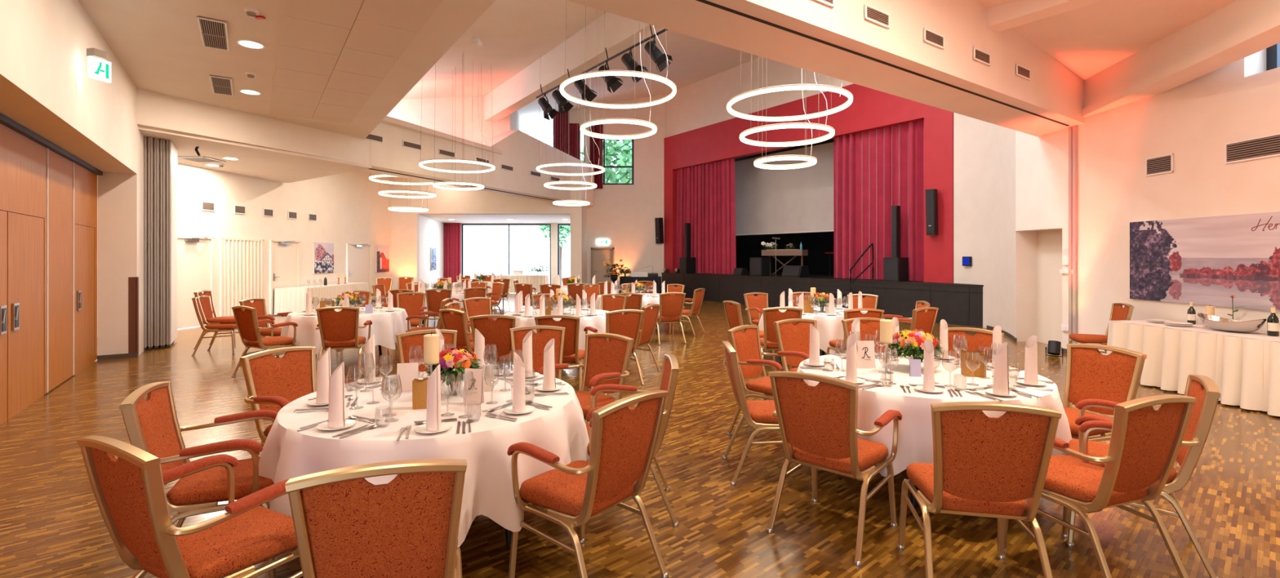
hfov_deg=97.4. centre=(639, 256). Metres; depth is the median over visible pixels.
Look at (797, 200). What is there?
projection screen
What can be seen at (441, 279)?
banquet chair
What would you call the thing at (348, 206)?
wall
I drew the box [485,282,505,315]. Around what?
armchair
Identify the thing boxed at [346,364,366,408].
wine glass
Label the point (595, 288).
banquet chair
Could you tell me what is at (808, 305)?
gift bag
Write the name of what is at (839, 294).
rolled napkin
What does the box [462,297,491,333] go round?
banquet chair
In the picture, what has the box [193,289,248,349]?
banquet chair
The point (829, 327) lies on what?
tablecloth
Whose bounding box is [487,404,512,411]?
spoon
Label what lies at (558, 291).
pillar candle
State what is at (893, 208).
grille
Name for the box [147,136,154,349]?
folding partition
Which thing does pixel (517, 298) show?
rolled napkin
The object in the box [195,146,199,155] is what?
spotlight
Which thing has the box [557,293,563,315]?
rolled napkin
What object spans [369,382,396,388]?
fork
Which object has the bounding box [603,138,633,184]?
window
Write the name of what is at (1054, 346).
uplight
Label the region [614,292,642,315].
banquet chair
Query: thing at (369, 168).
trim
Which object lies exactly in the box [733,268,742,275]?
grille
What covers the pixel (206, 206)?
air vent
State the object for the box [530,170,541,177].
air vent
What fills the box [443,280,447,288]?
rolled napkin
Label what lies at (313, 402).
plate
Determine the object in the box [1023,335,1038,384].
rolled napkin
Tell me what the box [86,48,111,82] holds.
exit sign
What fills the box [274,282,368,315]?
skirt
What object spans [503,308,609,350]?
tablecloth
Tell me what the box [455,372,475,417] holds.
wine glass
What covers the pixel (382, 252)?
picture
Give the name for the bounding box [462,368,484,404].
menu card
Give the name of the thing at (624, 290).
gift bag
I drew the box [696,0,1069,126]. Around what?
trim
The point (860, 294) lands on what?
rolled napkin
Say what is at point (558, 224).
window
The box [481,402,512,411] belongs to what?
fork
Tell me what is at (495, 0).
trim
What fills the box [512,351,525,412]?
rolled napkin
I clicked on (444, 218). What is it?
ceiling
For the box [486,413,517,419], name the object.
fork
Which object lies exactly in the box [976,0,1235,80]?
ceiling
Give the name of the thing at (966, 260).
control panel
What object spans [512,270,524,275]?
box
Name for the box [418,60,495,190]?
ring chandelier
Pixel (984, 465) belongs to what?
banquet chair
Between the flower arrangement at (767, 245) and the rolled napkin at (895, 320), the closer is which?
the rolled napkin at (895, 320)
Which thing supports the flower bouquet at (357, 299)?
on the tablecloth at (385, 325)
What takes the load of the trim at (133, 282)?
attached to the wall at (46, 88)
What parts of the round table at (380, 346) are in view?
leg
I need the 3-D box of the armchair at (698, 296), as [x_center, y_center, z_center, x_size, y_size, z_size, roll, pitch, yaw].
[0.990,1.118,11.705,0.612,0.950,0.628,0,0,28]
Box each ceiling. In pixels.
[77,0,494,139]
[137,124,371,182]
[380,115,502,154]
[402,0,760,134]
[419,213,570,222]
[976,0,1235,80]
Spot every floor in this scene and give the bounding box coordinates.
[0,293,1279,577]
[661,271,983,286]
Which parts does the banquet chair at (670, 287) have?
backrest, frame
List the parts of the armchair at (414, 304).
backrest, frame, seat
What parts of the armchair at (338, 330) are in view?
leg, backrest, frame, seat frame, seat, leg, armrest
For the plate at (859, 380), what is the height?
0.013 m
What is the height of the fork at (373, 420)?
0.006 m
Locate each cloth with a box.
[281,282,365,288]
[495,275,546,275]
[1113,320,1279,342]
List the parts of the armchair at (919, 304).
armrest, backrest, frame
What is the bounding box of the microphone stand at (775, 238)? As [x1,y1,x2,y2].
[771,236,780,275]
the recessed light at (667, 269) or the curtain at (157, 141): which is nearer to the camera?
the curtain at (157, 141)
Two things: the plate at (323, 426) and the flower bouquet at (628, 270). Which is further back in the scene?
the flower bouquet at (628, 270)
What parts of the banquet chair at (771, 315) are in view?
seat, seat frame, frame, backrest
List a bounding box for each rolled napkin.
[305,293,311,314]
[315,346,330,404]
[327,361,346,427]
[343,293,349,306]
[348,288,353,306]
[364,334,375,382]
[375,288,381,307]
[387,290,393,311]
[411,280,414,292]
[417,279,421,292]
[421,280,425,293]
[426,364,441,431]
[435,328,444,372]
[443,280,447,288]
[457,278,460,290]
[462,279,466,293]
[467,278,471,288]
[474,328,484,368]
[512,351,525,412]
[514,293,519,314]
[519,290,523,311]
[522,330,533,376]
[524,293,530,315]
[539,293,545,315]
[542,338,555,389]
[550,289,554,297]
[557,275,559,284]
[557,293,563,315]
[575,293,581,315]
[582,289,586,309]
[590,293,595,315]
[604,280,607,294]
[610,281,614,296]
[613,280,617,293]
[631,282,635,293]
[653,281,656,296]
[661,280,665,293]
[779,291,785,311]
[788,288,792,306]
[798,292,804,314]
[808,324,820,364]
[828,293,834,315]
[836,288,842,308]
[845,333,857,382]
[848,292,853,309]
[851,317,860,341]
[857,291,862,311]
[890,316,898,354]
[922,338,934,391]
[939,319,948,358]
[991,325,1001,366]
[992,342,1008,395]
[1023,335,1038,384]
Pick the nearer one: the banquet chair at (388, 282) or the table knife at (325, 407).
the table knife at (325, 407)
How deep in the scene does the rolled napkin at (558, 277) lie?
16.38 m
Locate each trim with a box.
[0,113,102,175]
[128,276,138,357]
[368,168,556,200]
[437,0,495,61]
[661,274,982,324]
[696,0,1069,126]
[1068,124,1078,343]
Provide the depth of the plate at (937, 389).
3.53 m
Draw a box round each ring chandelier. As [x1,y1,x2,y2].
[368,173,436,212]
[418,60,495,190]
[536,65,604,205]
[559,5,676,139]
[726,53,853,168]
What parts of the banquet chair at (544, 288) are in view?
backrest, frame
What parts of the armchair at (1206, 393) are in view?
leg, armrest, seat, armrest, seat frame, leg, leg, backrest, frame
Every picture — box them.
[313,242,333,273]
[376,245,389,271]
[430,247,435,270]
[1129,211,1279,311]
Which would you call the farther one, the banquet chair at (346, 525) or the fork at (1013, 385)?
the fork at (1013, 385)
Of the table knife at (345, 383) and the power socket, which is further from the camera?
the power socket
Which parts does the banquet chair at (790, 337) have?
seat, backrest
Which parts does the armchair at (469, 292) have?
frame, backrest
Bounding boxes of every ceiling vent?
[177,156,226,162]
[196,16,229,50]
[208,75,233,96]
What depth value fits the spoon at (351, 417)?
2.90 m
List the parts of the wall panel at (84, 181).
handle plate, door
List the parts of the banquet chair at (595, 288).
backrest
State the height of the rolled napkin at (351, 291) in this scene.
0.315 m
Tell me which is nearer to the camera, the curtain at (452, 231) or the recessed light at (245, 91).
the recessed light at (245, 91)
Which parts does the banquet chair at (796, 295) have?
backrest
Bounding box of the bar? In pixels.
[536,24,668,98]
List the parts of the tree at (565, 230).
crown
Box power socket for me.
[1061,324,1068,331]
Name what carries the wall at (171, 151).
on the floor at (52, 525)
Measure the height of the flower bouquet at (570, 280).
0.305 m
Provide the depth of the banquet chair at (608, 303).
9.69 m
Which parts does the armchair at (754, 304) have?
armrest, seat, frame, backrest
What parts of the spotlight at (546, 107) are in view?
barn door, barn door, barn door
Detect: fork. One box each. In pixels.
[297,421,327,431]
[300,419,328,428]
[351,396,358,405]
[351,415,380,421]
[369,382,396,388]
[395,426,406,440]
[405,424,411,438]
[413,417,457,422]
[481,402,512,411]
[484,414,516,421]
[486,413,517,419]
[533,391,567,395]
[534,393,568,395]
[857,376,881,382]
[964,391,995,399]
[965,386,993,389]
[973,391,1003,400]
[1013,385,1053,390]
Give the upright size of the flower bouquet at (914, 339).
0.303 m
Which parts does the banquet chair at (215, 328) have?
backrest, frame, leg, leg, seat, leg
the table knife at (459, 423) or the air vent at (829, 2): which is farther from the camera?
the air vent at (829, 2)
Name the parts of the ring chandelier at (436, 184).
power cord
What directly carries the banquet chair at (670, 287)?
on the floor at (52, 525)
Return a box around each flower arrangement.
[760,241,778,249]
[785,243,795,249]
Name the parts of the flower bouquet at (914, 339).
flower, flower, flower, flower, flower, flower, flower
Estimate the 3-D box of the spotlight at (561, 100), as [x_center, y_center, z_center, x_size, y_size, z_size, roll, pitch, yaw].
[-1.869,-3.795,13.493,0.518,0.671,0.348,0,0,22]
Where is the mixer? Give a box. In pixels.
[648,272,657,276]
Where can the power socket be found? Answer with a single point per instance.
(1064, 327)
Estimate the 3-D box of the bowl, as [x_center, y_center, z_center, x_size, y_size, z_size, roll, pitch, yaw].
[6.720,0.755,6.400,0.300,0.173,0.640,0,0,-7]
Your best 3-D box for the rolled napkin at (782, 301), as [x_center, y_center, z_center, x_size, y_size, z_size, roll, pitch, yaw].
[2.160,0.676,8.533,0.084,0.315,0.067,0,0,13]
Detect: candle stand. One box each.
[422,361,440,374]
[878,341,893,373]
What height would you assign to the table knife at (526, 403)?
0.004 m
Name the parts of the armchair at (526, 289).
frame, backrest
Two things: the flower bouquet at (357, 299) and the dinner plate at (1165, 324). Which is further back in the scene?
the flower bouquet at (357, 299)
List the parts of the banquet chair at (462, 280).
backrest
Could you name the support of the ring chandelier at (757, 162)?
hanging from the ceiling at (513, 34)
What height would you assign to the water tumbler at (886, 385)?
0.091 m
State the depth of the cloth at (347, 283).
16.41 m
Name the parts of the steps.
handrail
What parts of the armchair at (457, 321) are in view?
backrest, frame, seat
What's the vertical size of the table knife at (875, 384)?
0.004 m
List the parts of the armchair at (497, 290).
seat, backrest, frame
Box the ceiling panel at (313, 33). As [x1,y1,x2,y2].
[269,0,442,124]
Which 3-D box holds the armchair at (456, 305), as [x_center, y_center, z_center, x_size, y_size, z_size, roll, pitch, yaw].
[-2.373,1.121,7.933,0.622,0.957,0.628,0,0,2]
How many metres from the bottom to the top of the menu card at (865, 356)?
0.205 m
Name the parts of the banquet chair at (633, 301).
backrest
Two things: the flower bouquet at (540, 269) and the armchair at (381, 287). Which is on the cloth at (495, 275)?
the flower bouquet at (540, 269)
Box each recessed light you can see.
[204,164,218,166]
[221,157,239,159]
[235,39,265,48]
[238,88,262,95]
[663,267,669,272]
[675,267,679,272]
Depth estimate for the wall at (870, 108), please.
16.20 m
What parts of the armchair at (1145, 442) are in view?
leg, leg, leg, armrest, armrest, seat, seat frame, frame, backrest, leg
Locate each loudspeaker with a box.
[654,217,663,243]
[680,222,695,273]
[883,205,908,281]
[925,188,937,235]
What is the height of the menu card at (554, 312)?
0.160 m
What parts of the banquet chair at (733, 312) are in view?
backrest, frame, seat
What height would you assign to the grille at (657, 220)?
0.965 m
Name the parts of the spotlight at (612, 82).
barn door, barn door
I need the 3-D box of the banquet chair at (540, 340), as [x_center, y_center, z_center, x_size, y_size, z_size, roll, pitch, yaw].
[-0.905,1.121,4.984,0.554,0.957,0.622,0,0,-10]
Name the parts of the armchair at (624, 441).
leg, armrest, leg, seat, seat frame, leg, frame, backrest, leg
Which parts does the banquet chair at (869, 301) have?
backrest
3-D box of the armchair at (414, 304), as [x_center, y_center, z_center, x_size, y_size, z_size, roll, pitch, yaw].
[-4.137,1.121,10.016,0.628,0.957,0.622,0,0,-9]
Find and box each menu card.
[338,299,344,311]
[364,304,373,313]
[396,362,418,391]
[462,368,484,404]
[482,364,493,391]
[551,303,557,315]
[825,302,835,312]
[856,340,875,368]
[909,359,921,377]
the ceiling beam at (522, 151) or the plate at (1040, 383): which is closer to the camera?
the plate at (1040, 383)
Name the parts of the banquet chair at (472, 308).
backrest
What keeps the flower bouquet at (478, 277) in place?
on the tablecloth at (454, 286)
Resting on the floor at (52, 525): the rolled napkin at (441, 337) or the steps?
the steps
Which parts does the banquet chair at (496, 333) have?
backrest, seat, seat frame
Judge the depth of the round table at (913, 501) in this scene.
3.62 m
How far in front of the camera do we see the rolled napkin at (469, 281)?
13.45 m
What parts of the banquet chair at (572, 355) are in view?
backrest, frame, seat, seat frame, leg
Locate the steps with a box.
[816,243,873,308]
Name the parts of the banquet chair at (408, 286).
backrest, frame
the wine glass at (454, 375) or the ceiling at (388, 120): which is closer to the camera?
the wine glass at (454, 375)
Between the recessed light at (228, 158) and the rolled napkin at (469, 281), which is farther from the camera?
the rolled napkin at (469, 281)
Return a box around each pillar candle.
[423,331,439,364]
[555,288,561,296]
[810,287,815,297]
[880,317,892,343]
[1205,304,1214,315]
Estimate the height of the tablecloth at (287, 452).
0.521 m
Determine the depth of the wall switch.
9.34 m
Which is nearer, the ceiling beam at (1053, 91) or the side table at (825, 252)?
the ceiling beam at (1053, 91)
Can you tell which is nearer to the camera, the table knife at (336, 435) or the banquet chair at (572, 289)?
the table knife at (336, 435)
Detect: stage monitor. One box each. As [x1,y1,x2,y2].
[733,267,748,275]
[781,265,809,277]
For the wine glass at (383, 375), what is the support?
on the tablecloth at (287, 452)
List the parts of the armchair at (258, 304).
frame, backrest, armrest, seat, armrest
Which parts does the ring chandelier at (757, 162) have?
power cord, power cord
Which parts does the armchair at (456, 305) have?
frame, backrest, seat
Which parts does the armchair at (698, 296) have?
leg, seat, frame, backrest, leg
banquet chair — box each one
[191,295,246,355]
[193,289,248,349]
[284,458,466,577]
[342,290,371,306]
[369,276,393,306]
[389,288,425,327]
[395,328,457,372]
[397,276,413,292]
[405,282,435,320]
[425,288,452,327]
[437,278,452,289]
[456,275,471,280]
[461,278,479,288]
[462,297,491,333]
[469,314,515,364]
[471,281,487,290]
[480,275,495,281]
[510,325,565,379]
[531,293,555,309]
[533,315,591,391]
[539,284,564,308]
[561,277,573,285]
[566,283,586,308]
[582,284,599,308]
[596,281,610,294]
[600,293,627,315]
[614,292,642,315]
[621,283,641,293]
[631,303,660,378]
[637,280,653,293]
[666,284,684,324]
[722,341,812,485]
[723,300,775,363]
[760,306,803,368]
[773,318,817,371]
[792,291,817,306]
[826,308,884,355]
[841,317,888,352]
[847,293,878,308]
[888,306,938,350]
[897,401,1062,577]
[947,327,1004,362]
[1062,343,1146,441]
[1065,302,1134,365]
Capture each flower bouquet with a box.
[333,292,363,306]
[424,347,483,395]
[433,280,451,288]
[475,273,485,281]
[526,262,549,275]
[548,293,574,311]
[566,275,580,283]
[618,266,631,276]
[628,281,645,293]
[810,292,837,311]
[887,328,944,368]
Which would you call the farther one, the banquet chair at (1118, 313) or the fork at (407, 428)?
the banquet chair at (1118, 313)
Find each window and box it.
[461,223,551,285]
[557,223,570,275]
[578,126,584,162]
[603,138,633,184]
[1266,42,1279,71]
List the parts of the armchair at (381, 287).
backrest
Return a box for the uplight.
[1044,340,1063,356]
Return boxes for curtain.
[444,222,461,284]
[553,110,568,154]
[568,123,578,159]
[590,124,603,188]
[675,158,736,274]
[833,120,924,280]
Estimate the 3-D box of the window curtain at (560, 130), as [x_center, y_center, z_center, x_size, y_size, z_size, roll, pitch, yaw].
[-3.274,-4.750,23.227,0.620,2.700,0.135,0,0,0]
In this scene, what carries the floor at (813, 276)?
on the stage base
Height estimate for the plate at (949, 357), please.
0.013 m
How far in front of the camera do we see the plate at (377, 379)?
3.78 m
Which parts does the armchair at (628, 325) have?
armrest, backrest, frame, leg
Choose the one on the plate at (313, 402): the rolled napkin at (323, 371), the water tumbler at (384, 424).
the rolled napkin at (323, 371)
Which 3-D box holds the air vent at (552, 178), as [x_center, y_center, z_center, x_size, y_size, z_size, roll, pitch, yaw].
[-3.069,-2.822,20.371,0.015,0.160,0.620,0,0,24]
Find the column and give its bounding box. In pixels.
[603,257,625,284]
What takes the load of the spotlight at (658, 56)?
hanging from the bar
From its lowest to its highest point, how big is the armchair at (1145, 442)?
0.957 m
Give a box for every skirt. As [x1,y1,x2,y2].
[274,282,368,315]
[479,275,548,293]
[619,276,661,293]
[1106,320,1279,416]
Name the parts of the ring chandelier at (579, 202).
power cord, power cord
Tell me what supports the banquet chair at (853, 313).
on the floor at (52, 525)
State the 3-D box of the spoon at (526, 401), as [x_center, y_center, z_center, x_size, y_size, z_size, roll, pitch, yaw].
[-0.576,0.838,3.203,0.204,0.006,0.034,0,0,34]
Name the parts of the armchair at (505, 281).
backrest, frame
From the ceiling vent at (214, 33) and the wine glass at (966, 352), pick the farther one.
the ceiling vent at (214, 33)
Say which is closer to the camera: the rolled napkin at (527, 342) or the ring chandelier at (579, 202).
the rolled napkin at (527, 342)
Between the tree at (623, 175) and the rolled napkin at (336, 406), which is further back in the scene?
the tree at (623, 175)
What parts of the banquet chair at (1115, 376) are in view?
seat, leg, backrest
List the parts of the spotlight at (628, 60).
barn door, barn door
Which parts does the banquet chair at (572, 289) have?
backrest, frame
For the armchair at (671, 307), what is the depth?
10.33 m
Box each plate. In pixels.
[306,399,328,405]
[316,419,355,430]
[355,377,382,383]
[414,422,452,433]
[502,404,535,413]
[524,372,539,377]
[535,384,562,391]
[803,361,826,366]
[839,377,865,383]
[914,385,944,392]
[933,355,955,359]
[984,388,1017,396]
[986,363,1010,367]
[1015,379,1047,386]
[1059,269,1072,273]
[1146,319,1173,321]
[1164,321,1192,324]
[1164,322,1192,324]
[1164,323,1192,325]
[1164,324,1191,326]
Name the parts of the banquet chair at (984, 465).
leg, leg, seat, seat frame, frame, backrest, leg, leg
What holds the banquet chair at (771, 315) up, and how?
on the floor at (52, 525)
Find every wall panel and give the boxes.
[46,147,72,392]
[72,162,97,375]
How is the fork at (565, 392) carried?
on the tablecloth at (287, 452)
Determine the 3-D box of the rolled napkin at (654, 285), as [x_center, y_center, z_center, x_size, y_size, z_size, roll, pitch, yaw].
[0.311,0.676,11.842,0.084,0.315,0.067,0,0,39]
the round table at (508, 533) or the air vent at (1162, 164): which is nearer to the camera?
the round table at (508, 533)
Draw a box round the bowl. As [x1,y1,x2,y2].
[1197,312,1266,332]
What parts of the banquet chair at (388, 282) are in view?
backrest, frame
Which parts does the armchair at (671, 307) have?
leg, seat frame, seat, frame, backrest, leg, leg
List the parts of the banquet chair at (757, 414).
backrest, leg, frame, leg, seat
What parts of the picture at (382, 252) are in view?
stretcher frame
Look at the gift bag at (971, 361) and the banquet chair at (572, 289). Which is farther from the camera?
the banquet chair at (572, 289)
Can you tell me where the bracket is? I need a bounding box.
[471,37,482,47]
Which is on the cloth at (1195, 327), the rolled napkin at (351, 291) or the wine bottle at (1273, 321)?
the wine bottle at (1273, 321)
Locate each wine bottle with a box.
[324,275,327,285]
[1186,302,1195,324]
[1266,307,1279,336]
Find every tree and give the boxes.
[537,225,570,284]
[580,138,631,183]
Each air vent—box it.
[201,200,214,211]
[234,204,245,214]
[262,208,273,217]
[288,210,297,219]
[308,213,316,221]
[365,133,383,142]
[402,139,422,151]
[438,148,454,157]
[475,156,489,163]
[501,164,513,171]
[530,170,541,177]
[550,175,559,181]
[815,0,834,7]
[864,3,889,28]
[924,27,944,48]
[973,46,991,66]
[1016,63,1030,79]
[1145,153,1173,176]
[1224,133,1279,164]
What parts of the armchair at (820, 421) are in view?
armrest, leg, backrest, leg, frame, seat frame, seat, leg, armrest, leg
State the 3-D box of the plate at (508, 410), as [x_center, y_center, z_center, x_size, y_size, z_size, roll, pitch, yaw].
[-0.656,0.833,3.055,0.170,0.013,0.170,0,0,0]
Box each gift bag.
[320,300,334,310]
[412,377,428,409]
[544,300,554,315]
[621,288,629,296]
[804,298,813,312]
[960,350,986,377]
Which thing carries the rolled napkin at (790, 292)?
on the plate
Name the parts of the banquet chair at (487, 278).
backrest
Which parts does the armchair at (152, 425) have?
backrest, frame, seat frame, leg, leg, armrest, seat, armrest, leg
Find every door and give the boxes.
[0,123,46,425]
[177,235,213,328]
[219,237,264,316]
[269,239,300,315]
[346,242,371,302]
[591,247,614,285]
[1036,229,1062,346]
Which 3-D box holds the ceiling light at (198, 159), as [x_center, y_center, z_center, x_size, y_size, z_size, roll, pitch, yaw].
[-9.261,-2.054,11.875,0.600,0.015,0.600,0,0,0]
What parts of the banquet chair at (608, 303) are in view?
backrest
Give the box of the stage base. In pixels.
[662,273,982,327]
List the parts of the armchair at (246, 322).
leg, backrest, frame, armrest, seat frame, seat, armrest, leg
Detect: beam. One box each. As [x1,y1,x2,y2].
[137,88,593,205]
[567,0,1084,137]
[986,0,1103,32]
[1081,0,1279,117]
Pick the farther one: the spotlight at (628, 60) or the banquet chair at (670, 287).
the banquet chair at (670, 287)
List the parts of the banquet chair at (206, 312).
leg, frame, backrest, seat, leg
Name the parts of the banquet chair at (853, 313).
leg, seat, backrest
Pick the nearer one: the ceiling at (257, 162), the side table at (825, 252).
the ceiling at (257, 162)
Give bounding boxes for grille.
[655,218,659,242]
[680,257,686,272]
[684,223,687,256]
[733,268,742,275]
[750,257,761,275]
[782,266,799,275]
[884,258,897,280]
[891,206,896,256]
[925,190,933,233]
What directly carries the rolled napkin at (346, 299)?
on the plate
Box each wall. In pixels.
[0,0,148,355]
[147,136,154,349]
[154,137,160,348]
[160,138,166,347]
[166,139,177,346]
[177,163,391,316]
[386,96,520,142]
[391,171,586,291]
[419,214,444,289]
[461,222,570,284]
[568,93,665,293]
[663,83,953,283]
[665,56,853,137]
[735,231,834,273]
[953,48,1279,355]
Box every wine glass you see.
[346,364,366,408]
[357,353,374,391]
[364,365,381,404]
[381,374,398,415]
[381,375,402,421]
[440,374,455,415]
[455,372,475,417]
[484,368,499,403]
[497,355,511,391]
[878,350,892,380]
[882,347,898,384]
[942,349,959,386]
[965,351,980,385]
[977,348,991,378]
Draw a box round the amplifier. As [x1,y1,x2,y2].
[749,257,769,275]
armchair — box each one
[77,435,302,577]
[119,381,278,577]
[231,306,297,377]
[239,297,293,364]
[240,346,359,457]
[315,306,372,378]
[371,284,387,306]
[386,292,426,350]
[405,297,452,336]
[439,308,502,369]
[444,302,497,367]
[451,287,486,311]
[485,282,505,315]
[486,278,510,311]
[506,390,668,577]
[513,280,536,294]
[514,283,540,308]
[537,333,634,424]
[577,354,679,528]
[583,309,644,385]
[647,292,685,344]
[669,288,705,335]
[726,324,808,435]
[743,292,769,351]
[766,371,902,566]
[882,300,929,333]
[1004,394,1195,577]
[1065,374,1220,577]
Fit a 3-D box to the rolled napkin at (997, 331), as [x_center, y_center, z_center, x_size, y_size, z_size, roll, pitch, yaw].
[2.725,0.676,4.294,0.084,0.315,0.067,0,0,-42]
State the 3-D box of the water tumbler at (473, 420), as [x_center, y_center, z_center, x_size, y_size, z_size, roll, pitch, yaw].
[-0.855,0.793,2.893,0.074,0.091,0.074,0,0,0]
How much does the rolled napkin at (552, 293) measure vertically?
0.315 m
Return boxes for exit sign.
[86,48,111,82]
[596,239,608,244]
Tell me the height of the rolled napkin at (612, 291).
0.315 m
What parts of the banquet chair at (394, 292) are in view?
backrest, frame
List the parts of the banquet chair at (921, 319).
frame, backrest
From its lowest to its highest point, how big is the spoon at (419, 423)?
0.006 m
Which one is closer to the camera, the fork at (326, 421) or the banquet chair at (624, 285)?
the fork at (326, 421)
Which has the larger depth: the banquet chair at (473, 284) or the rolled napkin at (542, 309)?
the banquet chair at (473, 284)
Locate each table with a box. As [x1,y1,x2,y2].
[315,345,382,355]
[504,528,511,545]
[761,248,808,275]
[825,252,833,275]
[910,485,917,506]
[1112,320,1275,342]
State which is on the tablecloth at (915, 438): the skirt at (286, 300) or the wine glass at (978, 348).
the wine glass at (978, 348)
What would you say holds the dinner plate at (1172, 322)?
on the dinner plate at (1164, 322)
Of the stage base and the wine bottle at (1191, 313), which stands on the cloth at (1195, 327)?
the wine bottle at (1191, 313)
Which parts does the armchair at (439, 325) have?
seat, armrest, armrest, frame, backrest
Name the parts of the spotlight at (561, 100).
barn door, barn door, barn door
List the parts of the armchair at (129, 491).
backrest, leg, armrest, seat, armrest, leg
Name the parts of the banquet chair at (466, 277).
backrest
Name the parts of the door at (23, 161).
handle plate, handle, door, handle plate, handle, door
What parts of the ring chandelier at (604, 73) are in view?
power cord, power cord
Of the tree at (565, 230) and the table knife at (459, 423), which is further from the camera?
the tree at (565, 230)
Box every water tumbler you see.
[345,377,358,391]
[374,406,391,426]
[466,401,480,422]
[880,372,893,386]
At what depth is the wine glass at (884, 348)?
3.74 m
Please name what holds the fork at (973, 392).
on the tablecloth at (915, 438)
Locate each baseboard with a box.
[97,352,137,359]
[986,325,1066,353]
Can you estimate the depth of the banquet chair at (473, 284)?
14.73 m
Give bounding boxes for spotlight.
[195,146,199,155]
[537,93,558,119]
[551,84,573,113]
[573,78,596,101]
[598,59,623,93]
[621,47,648,82]
[644,35,672,71]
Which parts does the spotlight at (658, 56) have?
barn door, barn door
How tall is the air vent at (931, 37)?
0.150 m
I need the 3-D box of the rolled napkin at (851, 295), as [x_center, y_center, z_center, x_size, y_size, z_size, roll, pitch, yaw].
[3.076,0.676,8.212,0.084,0.315,0.067,0,0,-35]
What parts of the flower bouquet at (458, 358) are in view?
flower, flower, flower, flower, flower, flower, flower, flower, flower, flower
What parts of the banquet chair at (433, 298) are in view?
backrest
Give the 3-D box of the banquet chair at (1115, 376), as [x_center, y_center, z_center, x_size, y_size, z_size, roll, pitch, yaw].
[3.102,1.121,3.998,0.622,0.957,0.554,0,0,-17]
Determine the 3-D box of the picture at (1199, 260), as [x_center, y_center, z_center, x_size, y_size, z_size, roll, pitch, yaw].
[7.081,0.050,6.870,0.032,1.100,2.500,0,0,0]
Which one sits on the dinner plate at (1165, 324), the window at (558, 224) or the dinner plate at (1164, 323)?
the dinner plate at (1164, 323)
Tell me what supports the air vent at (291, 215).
in the wall at (348, 206)
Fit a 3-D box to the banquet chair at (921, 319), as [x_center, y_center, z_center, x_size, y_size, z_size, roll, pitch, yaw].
[3.526,1.121,7.464,0.554,0.957,0.622,0,0,-32]
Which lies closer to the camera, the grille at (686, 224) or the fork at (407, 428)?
the fork at (407, 428)
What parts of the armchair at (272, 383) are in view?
armrest, seat, frame, backrest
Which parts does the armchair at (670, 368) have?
seat, armrest, armrest, leg, leg, backrest, frame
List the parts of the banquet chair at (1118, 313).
seat, frame, backrest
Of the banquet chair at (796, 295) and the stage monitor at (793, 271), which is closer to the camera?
the banquet chair at (796, 295)
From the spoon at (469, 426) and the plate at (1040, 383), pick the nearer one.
the spoon at (469, 426)
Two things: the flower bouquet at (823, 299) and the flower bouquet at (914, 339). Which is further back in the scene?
the flower bouquet at (823, 299)
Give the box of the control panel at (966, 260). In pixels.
[962,256,971,266]
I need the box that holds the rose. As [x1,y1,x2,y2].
[1226,295,1244,319]
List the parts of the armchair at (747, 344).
frame, backrest, leg, armrest, seat, armrest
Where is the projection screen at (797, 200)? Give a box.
[734,138,833,235]
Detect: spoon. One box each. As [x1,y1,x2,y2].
[296,408,328,412]
[338,425,376,438]
[346,396,353,406]
[348,416,374,423]
[365,381,394,387]
[414,419,457,424]
[466,419,472,432]
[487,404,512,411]
[525,400,552,407]
[862,384,883,389]
[968,388,990,390]
[1009,388,1040,397]
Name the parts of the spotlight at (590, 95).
barn door, barn door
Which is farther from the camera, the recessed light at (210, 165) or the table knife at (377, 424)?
the recessed light at (210, 165)
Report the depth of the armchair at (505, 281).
16.90 m
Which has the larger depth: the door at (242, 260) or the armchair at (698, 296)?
the door at (242, 260)
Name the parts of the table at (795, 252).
leg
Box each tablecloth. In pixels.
[258,369,589,546]
[280,306,411,354]
[413,290,463,318]
[451,281,508,298]
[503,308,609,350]
[539,285,591,307]
[595,293,659,315]
[758,306,867,354]
[796,352,1071,493]
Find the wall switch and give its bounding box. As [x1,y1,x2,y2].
[1062,255,1068,264]
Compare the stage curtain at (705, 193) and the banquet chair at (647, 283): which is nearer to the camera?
the banquet chair at (647, 283)
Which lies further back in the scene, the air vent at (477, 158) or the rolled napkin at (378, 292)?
the air vent at (477, 158)
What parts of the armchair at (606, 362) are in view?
armrest, seat, backrest, frame, armrest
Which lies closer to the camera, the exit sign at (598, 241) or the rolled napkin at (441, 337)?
the rolled napkin at (441, 337)
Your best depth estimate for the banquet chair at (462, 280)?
16.62 m
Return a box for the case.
[631,271,648,276]
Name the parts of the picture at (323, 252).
stretcher frame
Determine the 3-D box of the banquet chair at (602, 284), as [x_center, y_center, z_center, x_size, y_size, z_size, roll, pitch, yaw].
[-1.087,1.118,14.890,0.542,0.950,0.612,0,0,-40]
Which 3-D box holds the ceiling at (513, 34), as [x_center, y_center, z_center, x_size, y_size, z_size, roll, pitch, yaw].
[-0.934,-5.824,17.427,13.996,2.948,27.992,0,0,-35]
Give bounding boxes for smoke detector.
[217,163,224,167]
[243,7,265,19]
[244,71,256,78]
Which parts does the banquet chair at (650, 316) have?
leg, seat, frame, backrest, leg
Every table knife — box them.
[293,408,326,411]
[295,407,328,410]
[332,424,368,437]
[339,423,378,435]
[344,382,364,387]
[456,421,460,433]
[462,421,466,433]
[525,403,549,408]
[528,404,550,409]
[858,382,878,386]
[858,384,876,388]
[1008,390,1031,396]

